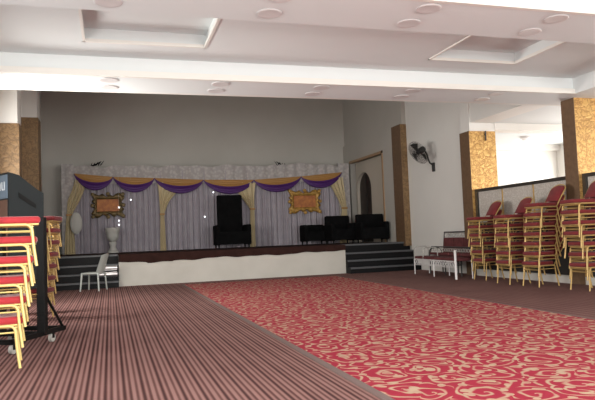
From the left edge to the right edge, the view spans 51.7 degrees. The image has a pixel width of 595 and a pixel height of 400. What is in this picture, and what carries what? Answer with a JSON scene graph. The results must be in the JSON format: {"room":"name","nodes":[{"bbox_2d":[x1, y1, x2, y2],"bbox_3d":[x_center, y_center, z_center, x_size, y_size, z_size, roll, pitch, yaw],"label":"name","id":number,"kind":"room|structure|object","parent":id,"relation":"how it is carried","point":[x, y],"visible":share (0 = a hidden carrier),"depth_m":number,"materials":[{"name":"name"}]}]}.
{"room":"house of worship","nodes":[
{"label":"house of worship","id":0,"kind":"room"},
{"bbox_2d":[20,90,41,182],"bbox_3d":[-4.898,-1.655,8.368,0.200,6.900,25.000,-1,-4,-17],"label":"wall","id":1,"kind":"structure","parent":0,"point":[20,90],"depth_m":19.97,"materials":[{"name":"white paint"}]},
{"bbox_2d":[41,90,343,253],"bbox_3d":[-3.007,-0.935,21.886,11.700,6.900,0.200,-1,-4,-17],"label":"wall","id":2,"kind":"structure","parent":0,"point":[78,128],"depth_m":21.55,"materials":[{"name":"paint"}]},
{"bbox_2d":[0,270,594,399],"bbox_3d":[3.044,1.681,10.501,16.500,0.120,25.300,-1,-4,-17],"label":"floor","id":3,"kind":"structure","parent":0,"point":[156,341],"depth_m":6.48,"materials":[{"name":"brown carpet"}]},
{"bbox_2d":[0,89,21,293],"bbox_3d":[-5.769,-1.341,12.293,0.420,6.800,0.420,-1,-4,-17],"label":"column","id":4,"kind":"structure","parent":3,"relation":"on","point":[10,127],"depth_m":12.12,"materials":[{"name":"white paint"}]},
{"bbox_2d":[0,313,22,367],"bbox_3d":[-2.893,1.141,5.816,0.568,0.874,0.464,-1,-4,-23],"label":"banquet chair","id":5,"kind":"object","parent":3,"relation":"on","point":[9,320],"visible":0.89,"depth_m":5.70,"materials":[{"name":"gold metal"}]},
{"bbox_2d":[0,293,26,347],"bbox_3d":[-2.877,0.955,5.845,0.568,0.874,0.464,-1,-4,-22],"label":"banquet chair","id":6,"kind":"object","parent":5,"relation":"on","point":[7,300],"visible":0.89,"depth_m":5.72,"materials":[{"name":"gold metal"}]},
{"bbox_2d":[0,274,29,326],"bbox_3d":[-2.857,0.768,5.868,0.568,0.874,0.464,-1,-4,-21],"label":"banquet chair","id":7,"kind":"object","parent":6,"relation":"on","point":[5,280],"visible":0.94,"depth_m":5.74,"materials":[{"name":"gold metal"}]},
{"bbox_2d":[0,255,33,306],"bbox_3d":[-2.830,0.581,5.884,0.568,0.874,0.464,-1,-4,-21],"label":"banquet chair","id":8,"kind":"object","parent":7,"relation":"on","point":[5,261],"visible":0.94,"depth_m":5.75,"materials":[{"name":"gold metal"}]},
{"bbox_2d":[0,236,37,285],"bbox_3d":[-2.814,0.395,5.920,0.568,0.874,0.464,-1,-4,-21],"label":"banquet chair","id":9,"kind":"object","parent":8,"relation":"on","point":[25,241],"visible":0.97,"depth_m":5.78,"materials":[{"name":"gold metal"}]},
{"bbox_2d":[0,216,40,265],"bbox_3d":[-2.794,0.207,5.936,0.568,0.874,0.464,-1,-4,-24],"label":"banquet chair","id":10,"kind":"object","parent":9,"relation":"on","point":[28,222],"visible":0.99,"depth_m":5.81,"materials":[{"name":"gold metal"}]},
{"bbox_2d":[0,172,43,328],"bbox_3d":[-3.880,0.707,8.545,0.506,2.130,0.499,-5,-4,41],"label":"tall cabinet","id":11,"kind":"object","parent":3,"relation":"on","point":[18,197],"visible":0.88,"depth_m":8.35,"materials":[{"name":"black"}]},
{"bbox_2d":[0,200,8,287],"bbox_3d":[-4.043,0.598,8.376,0.440,1.180,0.012,-5,-4,41],"label":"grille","id":12,"kind":"object","parent":11,"relation":"attached to","point":[4,204],"depth_m":8.26,"materials":[{"name":"metal"}]},
{"bbox_2d":[21,90,41,191],"bbox_3d":[-6.876,-1.087,15.893,0.400,6.800,0.610,-1,-4,-17],"label":"column","id":13,"kind":"structure","parent":3,"relation":"on","point":[30,122],"depth_m":15.65,"materials":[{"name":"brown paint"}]},
{"bbox_2d":[0,217,65,353],"bbox_3d":[-3.186,0.930,7.007,0.600,1.450,1.060,-3,-3,9],"label":"trolley","id":14,"kind":"object","parent":3,"relation":"on","point":[42,327],"visible":0.78,"depth_m":7.03,"materials":[{"name":"black metal"}]},
{"bbox_2d":[12,287,54,316],"bbox_3d":[-4.171,1.424,9.450,0.748,0.834,0.464,-2,-3,-4],"label":"banquet chair","id":15,"kind":"object","parent":3,"relation":"on","point":[50,289],"visible":0.21,"depth_m":9.45,"materials":[{"name":"fabric"}]},
{"bbox_2d":[16,275,55,304],"bbox_3d":[-4.165,1.241,9.473,0.748,0.834,0.464,-2,-3,-2],"label":"banquet chair","id":16,"kind":"object","parent":15,"relation":"on","point":[51,278],"visible":0.16,"depth_m":9.61,"materials":[{"name":"fabric"}]},
{"bbox_2d":[14,263,56,293],"bbox_3d":[-4.145,1.057,9.472,0.748,0.834,0.464,-2,-3,-2],"label":"banquet chair","id":17,"kind":"object","parent":16,"relation":"on","point":[51,266],"visible":0.2,"depth_m":9.60,"materials":[{"name":"gold metal"}]},
{"bbox_2d":[47,252,58,283],"bbox_3d":[-4.123,0.874,9.485,0.748,0.834,0.464,-2,-3,-3],"label":"banquet chair","id":18,"kind":"object","parent":17,"relation":"on","point":[52,254],"visible":0.23,"depth_m":9.57,"materials":[{"name":"gold metal"}]},
{"bbox_2d":[47,240,59,271],"bbox_3d":[-4.111,0.691,9.500,0.748,0.834,0.464,-2,-3,-3],"label":"banquet chair","id":19,"kind":"object","parent":18,"relation":"on","point":[54,242],"visible":0.2,"depth_m":9.53,"materials":[{"name":"gold metal"}]},
{"bbox_2d":[47,228,60,258],"bbox_3d":[-4.101,0.507,9.507,0.748,0.834,0.464,-2,-3,-2],"label":"banquet chair","id":20,"kind":"object","parent":19,"relation":"on","point":[54,231],"visible":0.24,"depth_m":9.47,"materials":[{"name":"gold metal"}]},
{"bbox_2d":[44,216,61,246],"bbox_3d":[-4.081,0.324,9.526,0.748,0.834,0.464,-2,-3,-2],"label":"banquet chair","id":21,"kind":"object","parent":20,"relation":"on","point":[50,219],"visible":0.3,"depth_m":9.38,"materials":[{"name":"gold metal"}]},
{"bbox_2d":[49,254,118,290],"bbox_3d":[-5.805,1.863,15.823,2.290,0.824,1.370,-1,-4,-17],"label":"steps","id":22,"kind":"structure","parent":3,"relation":"on","point":[71,268],"depth_m":15.60,"materials":[{"name":"black stone"}]},
{"bbox_2d":[99,271,116,276],"bbox_3d":[-4.847,1.904,15.755,0.440,0.140,0.290,-1,-4,-17],"label":"drum","id":23,"kind":"object","parent":22,"relation":"on","point":[112,273],"visible":0.9,"depth_m":15.64,"materials":[{"name":"white"}]},
{"bbox_2d":[105,265,116,270],"bbox_3d":[-4.854,1.744,15.765,0.440,0.140,0.290,-1,-4,-17],"label":"drum","id":24,"kind":"object","parent":23,"relation":"on","point":[108,267],"visible":0.72,"depth_m":15.66,"materials":[{"name":"white"}]},
{"bbox_2d":[80,253,108,291],"bbox_3d":[-4.866,1.740,14.822,0.608,0.882,0.496,-3,-3,6],"label":"plastic chair","id":25,"kind":"object","parent":3,"relation":"on","point":[103,260],"visible":0.99,"depth_m":14.70,"materials":[{"name":"grey"}]},
{"bbox_2d":[60,242,378,286],"bbox_3d":[-2.357,1.925,19.137,10.820,0.822,5.040,-1,-4,-17],"label":"stage platform","id":26,"kind":"object","parent":3,"relation":"on","point":[233,263],"visible":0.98,"depth_m":16.75,"materials":[{"name":"paint"}]},
{"bbox_2d":[105,227,119,252],"bbox_3d":[-5.744,1.251,19.117,0.450,0.785,0.450,-1,-4,-17],"label":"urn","id":27,"kind":"object","parent":26,"relation":"on","point":[112,233],"visible":0.98,"depth_m":18.99,"materials":[{"name":"ceramic"}]},
{"bbox_2d":[61,163,351,254],"bbox_3d":[-2.762,0.185,20.735,9.710,2.870,0.190,-1,-4,-17],"label":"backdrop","id":28,"kind":"structure","parent":26,"relation":"on","point":[186,226],"depth_m":20.43,"materials":[{"name":"white fabric"}]},
{"bbox_2d":[65,180,84,254],"bbox_3d":[-6.982,0.553,19.255,0.620,2.370,0.090,-1,-4,-17],"label":"curtain","id":29,"kind":"object","parent":28,"relation":"hanging from","point":[76,194],"visible":0.91,"depth_m":19.22,"materials":[{"name":"gold fabric"}]},
{"bbox_2d":[70,179,81,233],"bbox_3d":[-6.903,0.198,19.143,0.360,1.742,0.163,-1,-4,-17],"label":"round ornament","id":30,"kind":"object","parent":29,"relation":"hanging from","point":[76,220],"visible":1,"depth_m":19.05,"materials":[{"name":"grey paint"}]},
{"bbox_2d":[74,173,112,189],"bbox_3d":[-6.449,-0.578,19.452,1.180,0.552,0.160,-1,-4,-17],"label":"fabric swag","id":31,"kind":"object","parent":28,"relation":"hanging from","point":[92,182],"visible":1,"depth_m":19.42,"materials":[{"name":"gold fabric"}]},
{"bbox_2d":[90,192,124,218],"bbox_3d":[-6.037,0.170,19.591,1.079,0.860,0.090,-1,-4,-17],"label":"ornate frame","id":32,"kind":"object","parent":28,"relation":"attached to","point":[104,205],"visible":1,"depth_m":19.59,"materials":[{"name":"metal"}]},
{"bbox_2d":[113,177,153,191],"bbox_3d":[-5.265,-0.501,19.808,1.290,0.515,0.160,-1,-4,-17],"label":"fabric swag","id":33,"kind":"object","parent":28,"relation":"hanging from","point":[131,184],"visible":1,"depth_m":19.78,"materials":[{"name":"fabric"}]},
{"bbox_2d":[157,182,175,250],"bbox_3d":[-4.136,0.544,20.123,0.850,2.270,0.090,-1,-4,-17],"label":"curtain","id":34,"kind":"object","parent":28,"relation":"hanging from","point":[165,196],"visible":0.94,"depth_m":20.05,"materials":[{"name":"gold fabric"}]},
{"bbox_2d":[154,178,203,193],"bbox_3d":[-3.881,-0.475,20.227,1.600,0.526,0.160,-1,-4,-17],"label":"fabric swag","id":35,"kind":"object","parent":28,"relation":"attached to","point":[180,186],"visible":1,"depth_m":20.20,"materials":[{"name":"fabric"}]},
{"bbox_2d":[204,180,253,193],"bbox_3d":[-2.292,-0.451,20.710,1.720,0.500,0.160,-1,-4,-17],"label":"fabric swag","id":36,"kind":"object","parent":28,"relation":"attached to","point":[222,186],"visible":1,"depth_m":20.68,"materials":[{"name":"fabric"}]},
{"bbox_2d":[238,183,255,246],"bbox_3d":[-1.841,0.521,20.824,0.950,2.220,0.090,-1,-4,-17],"label":"curtain","id":37,"kind":"object","parent":28,"relation":"hanging from","point":[247,195],"visible":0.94,"depth_m":20.91,"materials":[{"name":"gold fabric"}]},
{"bbox_2d":[254,176,300,191],"bbox_3d":[-0.659,-0.544,21.214,1.700,0.542,0.160,-1,-4,-17],"label":"fabric swag","id":38,"kind":"object","parent":28,"relation":"hanging from","point":[274,184],"visible":1,"depth_m":21.18,"materials":[{"name":"gold fabric"}]},
{"bbox_2d":[288,189,321,213],"bbox_3d":[0.264,0.049,21.520,1.246,0.896,0.090,-1,-4,-17],"label":"ornate frame","id":39,"kind":"object","parent":28,"relation":"attached to","point":[299,201],"visible":1,"depth_m":21.51,"materials":[{"name":"metal"}]},
{"bbox_2d":[301,172,341,187],"bbox_3d":[0.880,-0.705,21.694,1.530,0.563,0.160,-1,-4,-17],"label":"fabric swag","id":40,"kind":"object","parent":28,"relation":"hanging from","point":[321,180],"visible":1,"depth_m":21.66,"materials":[{"name":"fabric"}]},
{"bbox_2d":[331,177,348,242],"bbox_3d":[1.425,0.378,21.829,0.790,2.370,0.090,-1,-4,-17],"label":"curtain","id":41,"kind":"object","parent":28,"relation":"hanging from","point":[338,186],"visible":0.67,"depth_m":21.90,"materials":[{"name":"gold fabric"}]},
{"bbox_2d":[213,195,251,248],"bbox_3d":[-2.117,0.679,19.738,1.120,1.722,0.800,-1,-4,-17],"label":"chair","id":42,"kind":"object","parent":26,"relation":"on","point":[229,229],"visible":0.98,"depth_m":19.87,"materials":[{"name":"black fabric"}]},
{"bbox_2d":[300,225,326,244],"bbox_3d":[0.560,1.159,20.625,0.850,0.662,0.700,-1,-4,-17],"label":"armchair","id":43,"kind":"object","parent":26,"relation":"on","point":[308,233],"visible":0.85,"depth_m":20.33,"materials":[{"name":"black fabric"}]},
{"bbox_2d":[324,216,355,243],"bbox_3d":[1.399,0.969,20.161,0.860,0.922,0.750,-1,-4,-17],"label":"armchair","id":44,"kind":"object","parent":26,"relation":"on","point":[336,227],"visible":0.95,"depth_m":19.95,"materials":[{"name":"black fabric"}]},
{"bbox_2d":[355,214,389,242],"bbox_3d":[2.378,0.900,19.626,0.950,0.922,0.720,-2,-3,-10],"label":"armchair","id":45,"kind":"object","parent":26,"relation":"on","point":[367,226],"visible":0.98,"depth_m":19.39,"materials":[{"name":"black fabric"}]},
{"bbox_2d":[333,242,421,273],"bbox_3d":[2.364,1.693,18.324,2.220,0.824,1.370,-1,-4,-17],"label":"steps","id":46,"kind":"structure","parent":3,"relation":"on","point":[381,256],"depth_m":18.01,"materials":[{"name":"black stone"}]},
{"bbox_2d":[182,276,594,399],"bbox_3d":[1.725,1.478,7.311,4.120,0.014,18.350,-1,-4,-17],"label":"carpet runner","id":47,"kind":"object","parent":3,"relation":"on","point":[392,342],"visible":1,"depth_m":6.39,"materials":[{"name":"red"}]},
{"bbox_2d":[414,246,475,279],"bbox_3d":[3.581,1.505,15.148,0.556,0.734,2.420,-1,-3,-12],"label":"metal bench","id":48,"kind":"object","parent":3,"relation":"on","point":[428,257],"visible":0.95,"depth_m":15.06,"materials":[{"name":"white"}]},
{"bbox_2d":[429,231,476,275],"bbox_3d":[3.940,1.341,15.607,0.496,1.086,1.588,-1,-4,-17],"label":"metal bench","id":49,"kind":"object","parent":3,"relation":"on","point":[456,241],"visible":0.46,"depth_m":15.69,"materials":[{"name":"grey"}]},
{"bbox_2d":[443,237,453,252],"bbox_3d":[3.970,1.206,16.150,0.111,0.439,0.470,-1,-4,-17],"label":"cushion","id":50,"kind":"object","parent":49,"relation":"on","point":[446,241],"depth_m":16.10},
{"bbox_2d":[453,237,464,252],"bbox_3d":[4.115,1.173,15.672,0.111,0.439,0.470,-1,-4,-17],"label":"cushion","id":51,"kind":"object","parent":49,"relation":"on","point":[457,241],"depth_m":15.63,"materials":[{"name":"fabric"}]},
{"bbox_2d":[463,238,474,253],"bbox_3d":[4.261,1.139,15.195,0.111,0.439,0.470,-1,-4,-17],"label":"cushion","id":52,"kind":"object","parent":49,"relation":"on","point":[465,241],"depth_m":15.29,"materials":[{"name":"fabric"}]},
{"bbox_2d":[459,103,497,274],"bbox_3d":[4.519,-1.555,15.443,0.758,6.800,0.420,-1,-4,-17],"label":"column","id":53,"kind":"structure","parent":3,"relation":"on","point":[478,155],"depth_m":15.23,"materials":[{"name":"gold paint"}]},
{"bbox_2d":[473,241,507,280],"bbox_3d":[4.328,1.342,13.669,0.748,0.834,0.464,-1,-4,-18],"label":"banquet chair","id":54,"kind":"object","parent":3,"relation":"on","point":[476,260],"visible":0.62,"depth_m":13.53,"materials":[{"name":"gold metal"}]},
{"bbox_2d":[471,238,506,271],"bbox_3d":[4.295,1.160,13.676,0.748,0.834,0.464,-1,-4,-17],"label":"banquet chair","id":55,"kind":"object","parent":54,"relation":"on","point":[486,251],"visible":0.57,"depth_m":13.51,"materials":[{"name":"fabric"}]},
{"bbox_2d":[470,229,505,263],"bbox_3d":[4.270,0.979,13.693,0.748,0.834,0.464,-1,-4,-17],"label":"banquet chair","id":56,"kind":"object","parent":55,"relation":"on","point":[485,243],"visible":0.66,"depth_m":13.51,"materials":[{"name":"gold metal"}]},
{"bbox_2d":[469,220,504,254],"bbox_3d":[4.247,0.795,13.675,0.748,0.834,0.464,-1,-4,-18],"label":"banquet chair","id":57,"kind":"object","parent":56,"relation":"on","point":[484,235],"visible":0.63,"depth_m":13.53,"materials":[{"name":"gold metal"}]},
{"bbox_2d":[467,209,502,246],"bbox_3d":[4.212,0.615,13.708,0.748,0.834,0.464,-1,-4,-19],"label":"banquet chair","id":58,"kind":"object","parent":57,"relation":"on","point":[473,227],"visible":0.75,"depth_m":13.57,"materials":[{"name":"fabric"}]},
{"bbox_2d":[466,200,501,238],"bbox_3d":[4.185,0.432,13.691,0.748,0.834,0.464,-1,-4,-18],"label":"banquet chair","id":59,"kind":"object","parent":58,"relation":"on","point":[495,206],"visible":0.94,"depth_m":13.63,"materials":[{"name":"fabric"}]},
{"bbox_2d":[496,248,533,284],"bbox_3d":[4.453,1.267,12.472,0.748,0.834,0.464,-1,-3,-15],"label":"banquet chair","id":60,"kind":"object","parent":3,"relation":"on","point":[503,263],"visible":0.56,"depth_m":12.30,"materials":[{"name":"gold metal"}]},
{"bbox_2d":[496,238,533,274],"bbox_3d":[4.446,1.084,12.477,0.748,0.834,0.464,-1,-4,-19],"label":"banquet chair","id":61,"kind":"object","parent":60,"relation":"on","point":[505,254],"visible":0.66,"depth_m":12.29,"materials":[{"name":"gold metal"}]},
{"bbox_2d":[495,228,533,265],"bbox_3d":[4.435,0.902,12.488,0.748,0.834,0.464,-1,-3,-16],"label":"banquet chair","id":62,"kind":"object","parent":61,"relation":"on","point":[515,243],"visible":0.52,"depth_m":12.36,"materials":[{"name":"fabric"}]},
{"bbox_2d":[495,219,533,256],"bbox_3d":[4.443,0.719,12.498,0.748,0.834,0.464,-1,-4,-17],"label":"banquet chair","id":63,"kind":"object","parent":62,"relation":"on","point":[515,234],"visible":0.56,"depth_m":12.32,"materials":[{"name":"fabric"}]},
{"bbox_2d":[493,209,531,247],"bbox_3d":[4.414,0.539,12.538,0.748,0.834,0.464,-1,-4,-19],"label":"banquet chair","id":64,"kind":"object","parent":63,"relation":"on","point":[514,225],"visible":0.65,"depth_m":12.37,"materials":[{"name":"gold metal"}]},
{"bbox_2d":[493,197,532,237],"bbox_3d":[4.419,0.354,12.523,0.748,0.834,0.464,-1,-3,-16],"label":"banquet chair","id":65,"kind":"object","parent":64,"relation":"on","point":[520,209],"visible":0.88,"depth_m":12.44,"materials":[{"name":"fabric"}]},
{"bbox_2d":[522,242,562,286],"bbox_3d":[4.696,1.213,11.705,0.748,0.834,0.464,-1,-4,-20],"label":"banquet chair","id":66,"kind":"object","parent":3,"relation":"on","point":[534,264],"visible":0.7,"depth_m":11.59,"materials":[{"name":"gold metal"}]},
{"bbox_2d":[523,233,563,277],"bbox_3d":[4.711,1.028,11.691,0.748,0.834,0.464,-1,-3,-15],"label":"banquet chair","id":67,"kind":"object","parent":66,"relation":"on","point":[544,253],"visible":0.69,"depth_m":11.52,"materials":[{"name":"gold metal"}]},
{"bbox_2d":[522,227,561,266],"bbox_3d":[4.718,0.846,11.720,0.748,0.834,0.464,-1,-4,-18],"label":"banquet chair","id":68,"kind":"object","parent":67,"relation":"on","point":[544,243],"visible":0.7,"depth_m":11.55,"materials":[{"name":"fabric"}]},
{"bbox_2d":[523,214,564,257],"bbox_3d":[4.734,0.662,11.721,0.748,0.834,0.464,-1,-4,-17],"label":"banquet chair","id":69,"kind":"object","parent":68,"relation":"on","point":[551,233],"visible":0.65,"depth_m":11.53,"materials":[{"name":"fabric"}]},
{"bbox_2d":[523,206,564,247],"bbox_3d":[4.739,0.480,11.760,0.748,0.834,0.464,-1,-4,-20],"label":"banquet chair","id":70,"kind":"object","parent":69,"relation":"on","point":[533,224],"visible":0.67,"depth_m":11.58,"materials":[{"name":"fabric"}]},
{"bbox_2d":[524,194,565,236],"bbox_3d":[4.757,0.297,11.772,0.748,0.834,0.464,-1,-4,-18],"label":"banquet chair","id":71,"kind":"object","parent":70,"relation":"on","point":[545,214],"visible":0.77,"depth_m":11.61,"materials":[{"name":"fabric"}]},
{"bbox_2d":[524,184,565,227],"bbox_3d":[4.770,0.114,11.779,0.748,0.834,0.464,-1,-4,-19],"label":"banquet chair","id":72,"kind":"object","parent":71,"relation":"on","point":[555,194],"visible":0.98,"depth_m":11.71,"materials":[{"name":"fabric"}]},
{"bbox_2d":[561,98,594,284],"bbox_3d":[5.636,-0.177,11.888,0.758,3.550,0.350,-1,-4,-17],"label":"column","id":73,"kind":"structure","parent":3,"relation":"on","point":[577,114],"depth_m":11.75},
{"bbox_2d":[569,258,594,290],"bbox_3d":[5.158,1.136,10.697,0.748,0.834,0.464,-1,-4,-19],"label":"banquet chair","id":74,"kind":"object","parent":3,"relation":"on","point":[575,265],"visible":0.84,"depth_m":10.55,"materials":[{"name":"gold metal"}]},
{"bbox_2d":[568,247,594,280],"bbox_3d":[5.141,0.952,10.680,0.748,0.834,0.464,-1,-3,-15],"label":"banquet chair","id":75,"kind":"object","parent":74,"relation":"on","point":[591,254],"visible":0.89,"depth_m":10.58,"materials":[{"name":"gold metal"}]},
{"bbox_2d":[568,236,594,269],"bbox_3d":[5.132,0.769,10.679,0.748,0.834,0.464,-1,-3,-15],"label":"banquet chair","id":76,"kind":"object","parent":75,"relation":"on","point":[575,244],"visible":0.9,"depth_m":10.49,"materials":[{"name":"fabric"}]},
{"bbox_2d":[563,218,594,258],"bbox_3d":[5.048,0.588,10.673,0.748,0.834,0.464,-1,-3,-16],"label":"banquet chair","id":77,"kind":"object","parent":76,"relation":"on","point":[569,234],"visible":0.84,"depth_m":10.51,"materials":[{"name":"gold metal"}]},
{"bbox_2d":[562,208,594,247],"bbox_3d":[5.030,0.405,10.673,0.748,0.834,0.464,-1,-3,-15],"label":"banquet chair","id":78,"kind":"object","parent":77,"relation":"on","point":[574,223],"visible":0.87,"depth_m":10.49,"materials":[{"name":"gold metal"}]},
{"bbox_2d":[560,197,594,237],"bbox_3d":[5.012,0.224,10.690,0.748,0.834,0.464,-1,-3,-14],"label":"banquet chair","id":79,"kind":"object","parent":78,"relation":"on","point":[565,213],"visible":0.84,"depth_m":10.52,"materials":[{"name":"gold metal"}]},
{"bbox_2d":[560,181,594,226],"bbox_3d":[5.008,0.042,10.711,0.748,0.834,0.464,-1,-3,-15],"label":"banquet chair","id":80,"kind":"object","parent":79,"relation":"on","point":[590,192],"visible":0.97,"depth_m":10.61,"materials":[{"name":"gold metal"}]},
{"bbox_2d":[0,4,594,77],"bbox_3d":[4.786,-2.783,4.850,16.300,0.310,12.500,-1,-4,-17],"label":"ceiling","id":81,"kind":"structure","parent":0,"point":[23,29],"depth_m":8.72,"materials":[{"name":"white paint"}]},
{"bbox_2d":[78,9,220,48],"bbox_3d":[-1.896,-2.200,7.855,1.660,0.045,1.320,-1,-4,-17],"label":"ceiling tray","id":82,"kind":"object","parent":81,"relation":"attached to","point":[217,21],"visible":0.57,"depth_m":8.36,"materials":[{"name":"white paint"}]},
{"bbox_2d":[0,52,594,105],"bbox_3d":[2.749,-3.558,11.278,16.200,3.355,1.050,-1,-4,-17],"label":"beam","id":83,"kind":"structure","parent":81,"relation":"attached to","point":[18,71],"depth_m":9.89,"materials":[{"name":"white paint"}]},
{"bbox_2d":[99,77,118,82],"bbox_3d":[-2.808,-1.786,9.151,0.280,0.018,0.280,-1,-4,-17],"label":"recessed light","id":84,"kind":"object","parent":83,"relation":"attached to","point":[107,79],"visible":1,"depth_m":9.14,"materials":[{"name":"grey"}]},
{"bbox_2d":[100,85,117,89],"bbox_3d":[-2.938,-1.755,9.580,0.280,0.018,0.280,-1,-4,-17],"label":"recessed light","id":85,"kind":"object","parent":83,"relation":"attached to","point":[106,87],"visible":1,"depth_m":9.56,"materials":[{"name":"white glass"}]},
{"bbox_2d":[208,89,223,92],"bbox_3d":[-1.337,-1.788,10.070,0.280,0.018,0.280,-1,-4,-17],"label":"recessed light","id":86,"kind":"object","parent":83,"relation":"attached to","point":[209,90],"visible":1,"depth_m":10.04,"materials":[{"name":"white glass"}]},
{"bbox_2d":[212,82,228,86],"bbox_3d":[-1.206,-1.819,9.641,0.280,0.018,0.280,-1,-4,-17],"label":"recessed light","id":87,"kind":"object","parent":83,"relation":"attached to","point":[219,84],"visible":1,"depth_m":9.63,"materials":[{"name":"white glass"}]},
{"bbox_2d":[305,92,320,95],"bbox_3d":[0.264,-1.822,10.561,0.280,0.018,0.280,-1,-4,-17],"label":"recessed light","id":88,"kind":"object","parent":83,"relation":"attached to","point":[308,93],"visible":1,"depth_m":10.53,"materials":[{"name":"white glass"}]},
{"bbox_2d":[313,85,329,89],"bbox_3d":[0.395,-1.852,10.131,0.280,0.018,0.280,-1,-4,-17],"label":"recessed light","id":89,"kind":"object","parent":83,"relation":"attached to","point":[321,87],"visible":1,"depth_m":10.10,"materials":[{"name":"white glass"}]},
{"bbox_2d":[405,89,420,92],"bbox_3d":[1.996,-1.885,10.622,0.280,0.018,0.280,-1,-4,-17],"label":"recessed light","id":90,"kind":"object","parent":83,"relation":"attached to","point":[409,90],"visible":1,"depth_m":10.58,"materials":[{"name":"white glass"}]},
{"bbox_2d":[0,0,594,43],"bbox_3d":[3.852,-2.454,7.752,16.200,0.655,0.967,-1,-4,-17],"label":"beam","id":91,"kind":"structure","parent":81,"relation":"attached to","point":[489,18],"depth_m":6.86,"materials":[{"name":"white paint"}]},
{"bbox_2d":[94,0,122,7],"bbox_3d":[-1.906,-1.994,6.192,0.280,0.018,0.280,-1,-4,-17],"label":"recessed light","id":92,"kind":"object","parent":91,"relation":"attached to","point":[104,3],"visible":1,"depth_m":6.21,"materials":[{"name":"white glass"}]},
{"bbox_2d":[257,9,281,18],"bbox_3d":[-0.305,-2.027,6.682,0.280,0.018,0.280,-1,-4,-17],"label":"recessed light","id":93,"kind":"object","parent":91,"relation":"attached to","point":[265,13],"visible":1,"depth_m":6.66,"materials":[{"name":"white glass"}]},
{"bbox_2d":[397,19,420,27],"bbox_3d":[1.297,-2.060,7.173,0.280,0.018,0.280,-1,-4,-17],"label":"recessed light","id":94,"kind":"object","parent":91,"relation":"attached to","point":[408,23],"visible":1,"depth_m":7.15,"materials":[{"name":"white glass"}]},
{"bbox_2d":[416,4,441,13],"bbox_3d":[1.433,-2.092,6.724,0.280,0.018,0.280,-1,-4,-17],"label":"recessed light","id":95,"kind":"object","parent":91,"relation":"attached to","point":[427,8],"visible":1,"depth_m":6.71,"materials":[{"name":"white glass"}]},
{"bbox_2d":[518,28,541,35],"bbox_3d":[2.898,-2.094,7.663,0.280,0.018,0.280,-1,-4,-17],"label":"recessed light","id":96,"kind":"object","parent":91,"relation":"attached to","point":[532,31],"visible":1,"depth_m":7.65,"materials":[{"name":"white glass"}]},
{"bbox_2d":[543,14,568,22],"bbox_3d":[3.035,-2.125,7.214,0.280,0.018,0.280,-1,-4,-17],"label":"recessed light","id":97,"kind":"object","parent":91,"relation":"attached to","point":[555,18],"visible":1,"depth_m":7.19,"materials":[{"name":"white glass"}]},
{"bbox_2d":[428,35,564,64],"bbox_3d":[3.037,-2.302,9.365,1.620,0.045,1.320,-1,-4,-17],"label":"ceiling tray","id":98,"kind":"object","parent":81,"relation":"attached to","point":[435,58],"visible":0.48,"depth_m":9.82,"materials":[{"name":"white paint"}]},
{"bbox_2d":[572,71,594,94],"bbox_3d":[7.386,-2.669,5.608,0.990,0.550,12.450,-1,-4,-17],"label":"beam","id":99,"kind":"structure","parent":81,"relation":"attached to","point":[583,84],"depth_m":11.15,"materials":[{"name":"white paint"}]},
{"bbox_2d":[342,100,411,249],"bbox_3d":[2.834,-1.210,21.066,0.800,6.900,4.800,-1,-4,-17],"label":"wall","id":100,"kind":"structure","parent":0,"point":[367,124],"depth_m":20.77,"materials":[{"name":"paint"}]},
{"bbox_2d":[349,151,385,241],"bbox_3d":[2.573,-0.035,21.265,0.430,2.960,2.870,-1,-4,-17],"label":"door","id":101,"kind":"structure","parent":100,"relation":"in","point":[369,173],"depth_m":21.32,"materials":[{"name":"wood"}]},
{"bbox_2d":[391,124,411,245],"bbox_3d":[3.200,-0.448,18.918,0.228,3.700,0.610,-1,-4,-17],"label":"column","id":102,"kind":"structure","parent":100,"relation":"attached to","point":[398,132],"depth_m":18.71,"materials":[{"name":"wood"}]},
{"bbox_2d":[405,101,594,276],"bbox_3d":[5.064,-1.724,13.766,0.690,6.900,10.500,-1,-4,-17],"label":"wall","id":103,"kind":"structure","parent":0,"point":[436,197],"depth_m":16.44,"materials":[{"name":"white paint"}]},
{"bbox_2d":[408,142,434,171],"bbox_3d":[3.432,-1.204,17.013,0.704,0.829,0.618,-3,-3,13],"label":"wall fan","id":104,"kind":"object","parent":103,"relation":"attached to","point":[416,152],"visible":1,"depth_m":17.02,"materials":[{"name":"black plastic"}]},
{"bbox_2d":[476,269,570,282],"bbox_3d":[4.930,1.644,13.425,0.220,0.150,3.240,-1,-4,-17],"label":"baseboard","id":105,"kind":"structure","parent":103,"relation":"attached to","point":[533,276],"depth_m":13.12,"materials":[{"name":"paint"}]},
{"bbox_2d":[496,151,557,185],"bbox_3d":[6.320,0.062,19.419,4.950,3.900,0.200,-1,-4,-17],"label":"wall","id":106,"kind":"structure","parent":0,"point":[513,167],"depth_m":19.69,"materials":[{"name":"white paint"}]},
{"bbox_2d":[496,144,559,150],"bbox_3d":[6.209,-1.653,19.323,4.750,0.200,0.150,-1,-4,-17],"label":"crown molding","id":107,"kind":"structure","parent":106,"relation":"attached to","point":[499,147],"depth_m":19.58,"materials":[{"name":"white paint"}]},
{"bbox_2d":[494,106,562,144],"bbox_3d":[7.197,-2.058,16.326,5.000,0.200,6.900,-1,-4,-17],"label":"ceiling","id":108,"kind":"structure","parent":0,"point":[547,114],"depth_m":15.72,"materials":[{"name":"white paint"}]},
{"bbox_2d":[494,123,562,133],"bbox_3d":[7.140,-1.899,16.266,4.750,0.220,0.420,-1,-4,-17],"label":"beam","id":109,"kind":"structure","parent":108,"relation":"attached to","point":[498,127],"depth_m":15.72,"materials":[{"name":"white paint"}]},
{"bbox_2d":[556,144,564,176],"bbox_3d":[11.470,-0.650,10.666,0.200,3.900,20.000,-1,-4,-17],"label":"wall","id":110,"kind":"structure","parent":0,"point":[560,154],"depth_m":19.90,"materials":[{"name":"white paint"}]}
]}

